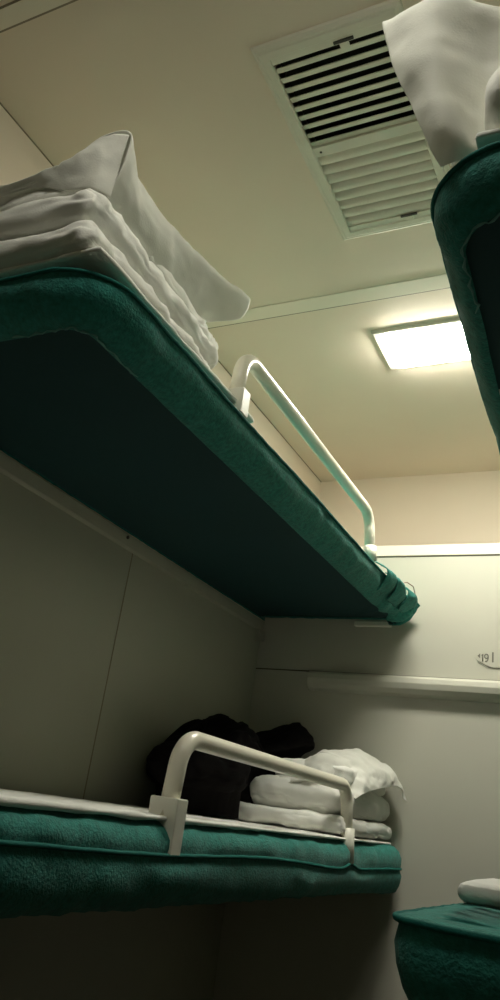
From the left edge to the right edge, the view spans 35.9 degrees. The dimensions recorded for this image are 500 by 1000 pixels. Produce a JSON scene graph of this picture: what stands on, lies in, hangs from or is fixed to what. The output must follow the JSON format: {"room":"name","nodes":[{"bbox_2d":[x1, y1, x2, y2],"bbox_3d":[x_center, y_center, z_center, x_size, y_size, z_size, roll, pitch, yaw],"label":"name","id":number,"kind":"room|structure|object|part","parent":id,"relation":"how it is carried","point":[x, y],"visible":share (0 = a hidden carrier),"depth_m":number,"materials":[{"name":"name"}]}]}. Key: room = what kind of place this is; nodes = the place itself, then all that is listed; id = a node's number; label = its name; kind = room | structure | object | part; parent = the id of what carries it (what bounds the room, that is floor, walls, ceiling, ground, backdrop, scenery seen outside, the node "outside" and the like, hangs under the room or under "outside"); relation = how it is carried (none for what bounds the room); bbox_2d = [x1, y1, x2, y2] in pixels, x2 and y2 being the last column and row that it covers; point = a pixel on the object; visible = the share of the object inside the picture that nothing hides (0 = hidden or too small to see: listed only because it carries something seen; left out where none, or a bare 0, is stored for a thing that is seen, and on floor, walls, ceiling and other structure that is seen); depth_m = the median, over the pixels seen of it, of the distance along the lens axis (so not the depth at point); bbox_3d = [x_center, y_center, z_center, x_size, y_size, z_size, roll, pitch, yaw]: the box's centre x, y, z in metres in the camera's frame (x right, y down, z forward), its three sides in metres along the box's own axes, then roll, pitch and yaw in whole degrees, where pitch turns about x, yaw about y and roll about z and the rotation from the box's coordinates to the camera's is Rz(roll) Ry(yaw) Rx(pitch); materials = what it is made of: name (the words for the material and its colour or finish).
{"room":"train carriage","nodes":[
{"label":"train carriage","id":0,"kind":"room"},
{"bbox_2d":[0,105,320,999],"bbox_3d":[-0.369,0.682,2.015,0.040,2.650,2.311,-3,-25,26],"label":"wall","id":1,"kind":"structure","parent":0,"point":[179,657],"depth_m":1.95,"materials":[{"name":"plastic"}]},
{"bbox_2d":[0,0,77,32],"bbox_3d":[0.079,-0.998,1.266,1.590,0.002,0.036,-3,-25,26],"label":"trim","id":2,"kind":"structure","parent":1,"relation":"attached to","point":[20,11],"depth_m":1.52,"materials":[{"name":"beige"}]},
{"bbox_2d":[83,553,132,798],"bbox_3d":[-0.372,0.484,1.985,0.001,0.732,0.004,-3,-25,26],"label":"trim","id":3,"kind":"structure","parent":1,"relation":"attached to","point":[132,553],"depth_m":1.99,"materials":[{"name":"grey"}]},
{"bbox_2d":[0,452,264,630],"bbox_3d":[-0.336,0.109,2.086,0.012,0.039,1.804,-3,-25,26],"label":"trim","id":4,"kind":"structure","parent":1,"relation":"attached to","point":[9,467],"depth_m":2.04,"materials":[{"name":"plastic"}]},
{"bbox_2d":[0,102,320,481],"bbox_3d":[-0.164,-0.526,2.515,0.003,0.002,2.271,-3,-25,26],"label":"trim","id":5,"kind":"structure","parent":1,"relation":"attached to","point":[11,116],"depth_m":1.90,"materials":[{"name":"brown"}]},
{"bbox_2d":[0,731,401,918],"bbox_3d":[-0.165,0.693,1.706,0.574,0.284,1.820,-3,-25,26],"label":"berth","id":6,"kind":"object","parent":1,"relation":"attached to","point":[53,863],"visible":0.86,"depth_m":1.25,"materials":[{"name":"green fabric"}]},
{"bbox_2d":[148,795,187,854],"bbox_3d":[-0.138,0.529,1.252,0.054,0.086,0.034,-3,-25,26],"label":"socket","id":7,"kind":"object","parent":6,"relation":"attached to","point":[174,808],"depth_m":1.24,"materials":[{"name":"beige plastic"}]},
{"bbox_2d":[0,788,390,844],"bbox_3d":[-0.175,0.696,1.705,0.515,0.016,1.744,-3,-25,26],"label":"sheet","id":8,"kind":"object","parent":6,"relation":"on","point":[9,798],"visible":0.9,"depth_m":1.27,"materials":[{"name":"white fabric"}]},
{"bbox_2d":[146,713,314,818],"bbox_3d":[-0.061,0.748,2.225,0.303,0.305,0.767,-3,-25,26],"label":"jacket","id":9,"kind":"object","parent":8,"relation":"on","point":[214,785],"visible":0.62,"depth_m":1.99,"materials":[{"name":"black fabric"}]},
{"bbox_2d":[235,775,391,839],"bbox_3d":[0.194,0.883,2.219,0.332,0.136,0.468,-3,-25,26],"label":"quilt","id":10,"kind":"object","parent":8,"relation":"on","point":[303,805],"visible":0.89,"depth_m":2.06,"materials":[{"name":"white fabric"}]},
{"bbox_2d":[275,748,406,801],"bbox_3d":[0.244,0.796,2.264,0.339,0.153,0.436,-3,-25,26],"label":"pillow","id":11,"kind":"object","parent":10,"relation":"on","point":[364,773],"visible":0.73,"depth_m":2.15,"materials":[{"name":"white fabric"}]},
{"bbox_2d":[275,758,385,795],"bbox_3d":[0.249,0.804,2.267,0.235,0.092,0.394,-3,-25,26],"label":"sheet","id":12,"kind":"object","parent":11,"relation":"on","point":[357,771],"depth_m":2.12,"materials":[{"name":"white fabric"}]},
{"bbox_3d":[-0.174,0.759,1.679,0.574,0.137,1.820,-3,-25,26],"label":"mattress","id":13,"kind":"part","parent":6,"relation":"part of","materials":[{"name":"green fabric"}]},
{"bbox_3d":[0.063,0.646,1.632,0.041,0.193,0.920,-3,-25,26],"label":"guard rail","id":14,"kind":"part","parent":6,"relation":"part of","materials":[{"name":"white metal"}]},
{"bbox_2d":[0,267,419,641],"bbox_3d":[-0.056,0.001,1.983,0.614,0.319,1.825,-3,-25,26],"label":"berth","id":15,"kind":"object","parent":1,"relation":"attached to","point":[99,400],"visible":1,"depth_m":1.64,"materials":[{"name":"green fabric"}]},
{"bbox_2d":[0,246,253,422],"bbox_3d":[-0.335,-0.257,1.484,0.516,0.012,0.550,-3,-25,26],"label":"sheet","id":16,"kind":"object","parent":15,"relation":"on","point":[95,259],"visible":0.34,"depth_m":1.20,"materials":[{"name":"white fabric"}]},
{"bbox_2d":[0,188,217,368],"bbox_3d":[-0.358,-0.359,1.467,0.519,0.172,0.474,-3,-25,26],"label":"quilt","id":17,"kind":"object","parent":16,"relation":"on","point":[35,226],"visible":0.37,"depth_m":1.23,"materials":[{"name":"white fabric"}]},
{"bbox_2d":[0,130,249,322],"bbox_3d":[-0.339,-0.444,1.511,0.522,0.129,0.479,-3,-25,26],"label":"pillow","id":18,"kind":"object","parent":17,"relation":"on","point":[107,166],"visible":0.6,"depth_m":1.29,"materials":[{"name":"white fabric"}]},
{"bbox_2d":[0,188,205,322],"bbox_3d":[-0.365,-0.431,1.505,0.466,0.076,0.420,-3,-25,26],"label":"folded blanket","id":19,"kind":"object","parent":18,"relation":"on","point":[197,298],"depth_m":1.40,"materials":[{"name":"white fabric"}]},
{"bbox_2d":[229,387,250,418],"bbox_3d":[-0.033,-0.192,1.545,0.054,0.056,0.034,-3,-25,26],"label":"socket","id":20,"kind":"object","parent":15,"relation":"attached to","point":[242,396],"depth_m":1.53,"materials":[{"name":"beige plastic"}]},
{"bbox_3d":[0.168,-0.074,1.925,0.041,0.163,0.920,-3,-25,26],"label":"guard rail","id":21,"kind":"part","parent":15,"relation":"part of","materials":[{"name":"white metal"}]},
{"bbox_2d":[205,274,449,328],"bbox_3d":[0.515,-0.594,2.104,1.590,0.002,0.056,-3,-25,26],"label":"trim","id":22,"kind":"structure","parent":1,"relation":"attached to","point":[439,281],"depth_m":2.22,"materials":[{"name":"beige plastic"}]},
{"bbox_2d":[0,0,499,481],"bbox_3d":[0.241,-0.900,1.492,5.600,0.030,3.931,-3,-25,26],"label":"ceiling","id":23,"kind":"structure","parent":0,"point":[216,153],"depth_m":1.93,"materials":[{"name":"white paint"}]},
{"bbox_2d":[250,0,449,240],"bbox_3d":[0.271,-0.886,1.738,0.305,0.224,0.570,-3,-25,26],"label":"ceiling vent","id":24,"kind":"object","parent":23,"relation":"in","point":[370,144],"visible":0.67,"depth_m":1.73,"materials":[{"name":"plastic"}]},
{"bbox_2d":[371,318,470,369],"bbox_3d":[0.631,-0.474,2.326,0.490,0.026,0.213,-3,-25,26],"label":"recessed light","id":25,"kind":"object","parent":23,"relation":"in","point":[441,341],"visible":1,"depth_m":2.34,"materials":[{"name":"beige plastic"}]},
{"bbox_2d":[213,556,499,999],"bbox_3d":[0.650,1.172,2.181,1.590,2.147,0.020,-3,-25,26],"label":"wall","id":26,"kind":"structure","parent":0,"point":[444,755],"depth_m":2.41,"materials":[{"name":"laminate"}]},
{"bbox_2d":[256,668,499,680],"bbox_3d":[0.733,0.565,2.417,1.590,0.004,0.002,-3,-25,26],"label":"trim","id":27,"kind":"structure","parent":26,"relation":"attached to","point":[256,668],"depth_m":2.65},
{"bbox_2d":[307,671,499,702],"bbox_3d":[0.816,0.585,2.342,1.373,0.064,0.038,-3,-25,26],"label":"trim","id":28,"kind":"structure","parent":26,"relation":"attached to","point":[473,690],"depth_m":2.48,"materials":[{"name":"plastic"}]},
{"bbox_2d":[360,543,499,555],"bbox_3d":[0.796,0.169,2.589,1.590,0.039,0.028,-3,-25,26],"label":"trim","id":29,"kind":"structure","parent":26,"relation":"attached to","point":[489,548],"depth_m":2.65,"materials":[{"name":"beige plastic"}]},
{"bbox_2d":[377,554,499,557],"bbox_3d":[0.789,0.184,2.572,1.590,0.004,0.002,-3,-25,26],"label":"trim","id":30,"kind":"structure","parent":26,"relation":"attached to","point":[489,554],"depth_m":2.64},
{"bbox_2d":[475,647,499,668],"bbox_3d":[0.864,0.492,2.383,0.329,0.067,0.004,-3,-25,26],"label":"number plate","id":31,"kind":"object","parent":26,"relation":"attached to","point":[489,656],"visible":1,"depth_m":2.44,"materials":[{"name":"beige plastic"}]},
{"bbox_2d":[319,470,499,545],"bbox_3d":[0.979,0.251,2.950,1.590,0.800,0.020,-3,-25,26],"label":"wall","id":32,"kind":"structure","parent":0,"point":[453,508],"depth_m":3.17,"materials":[{"name":"beige paint"}]},
{"bbox_3d":[1.091,0.602,1.294,0.040,2.650,2.311,-3,-25,26],"label":"wall","id":33,"kind":"structure","parent":0,"visible":0},
{"bbox_2d":[392,903,499,999],"bbox_3d":[0.733,0.780,1.249,0.578,0.176,1.736,-3,-25,26],"label":"berth","id":34,"kind":"object","parent":33,"relation":"attached to","point":[452,951],"visible":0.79,"depth_m":0.68,"materials":[{"name":"green fabric"}]},
{"bbox_2d":[458,878,499,908],"bbox_3d":[0.649,0.618,1.149,0.521,0.034,0.795,-3,-25,26],"label":"folded blanket","id":35,"kind":"object","parent":34,"relation":"on","point":[482,892],"visible":1,"depth_m":0.93,"materials":[{"name":"white fabric"}]},
{"bbox_2d":[430,140,499,453],"bbox_3d":[0.816,0.012,1.504,0.578,0.166,1.852,-3,-25,26],"label":"berth","id":36,"kind":"object","parent":33,"relation":"attached to","point":[465,204],"visible":1,"depth_m":0.94,"materials":[{"name":"green fabric"}]},
{"bbox_2d":[475,128,499,148],"bbox_3d":[0.575,-0.312,1.017,0.441,0.013,0.582,-3,-25,26],"label":"sheet","id":37,"kind":"object","parent":36,"relation":"on","point":[483,138],"visible":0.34,"depth_m":0.87,"materials":[{"name":"white fabric"}]},
{"bbox_2d":[484,67,499,130],"bbox_3d":[0.554,-0.416,0.983,0.447,0.167,0.503,-3,-25,26],"label":"quilt","id":38,"kind":"object","parent":37,"relation":"on","point":[492,93],"visible":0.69,"depth_m":0.87,"materials":[{"name":"white fabric"}]},
{"bbox_2d":[382,0,499,166],"bbox_3d":[0.510,-0.440,1.035,0.566,0.262,0.504,-3,-25,26],"label":"pillow","id":39,"kind":"object","parent":38,"relation":"on","point":[444,54],"visible":0.83,"depth_m":0.93,"materials":[{"name":"white fabric"}]}
]}

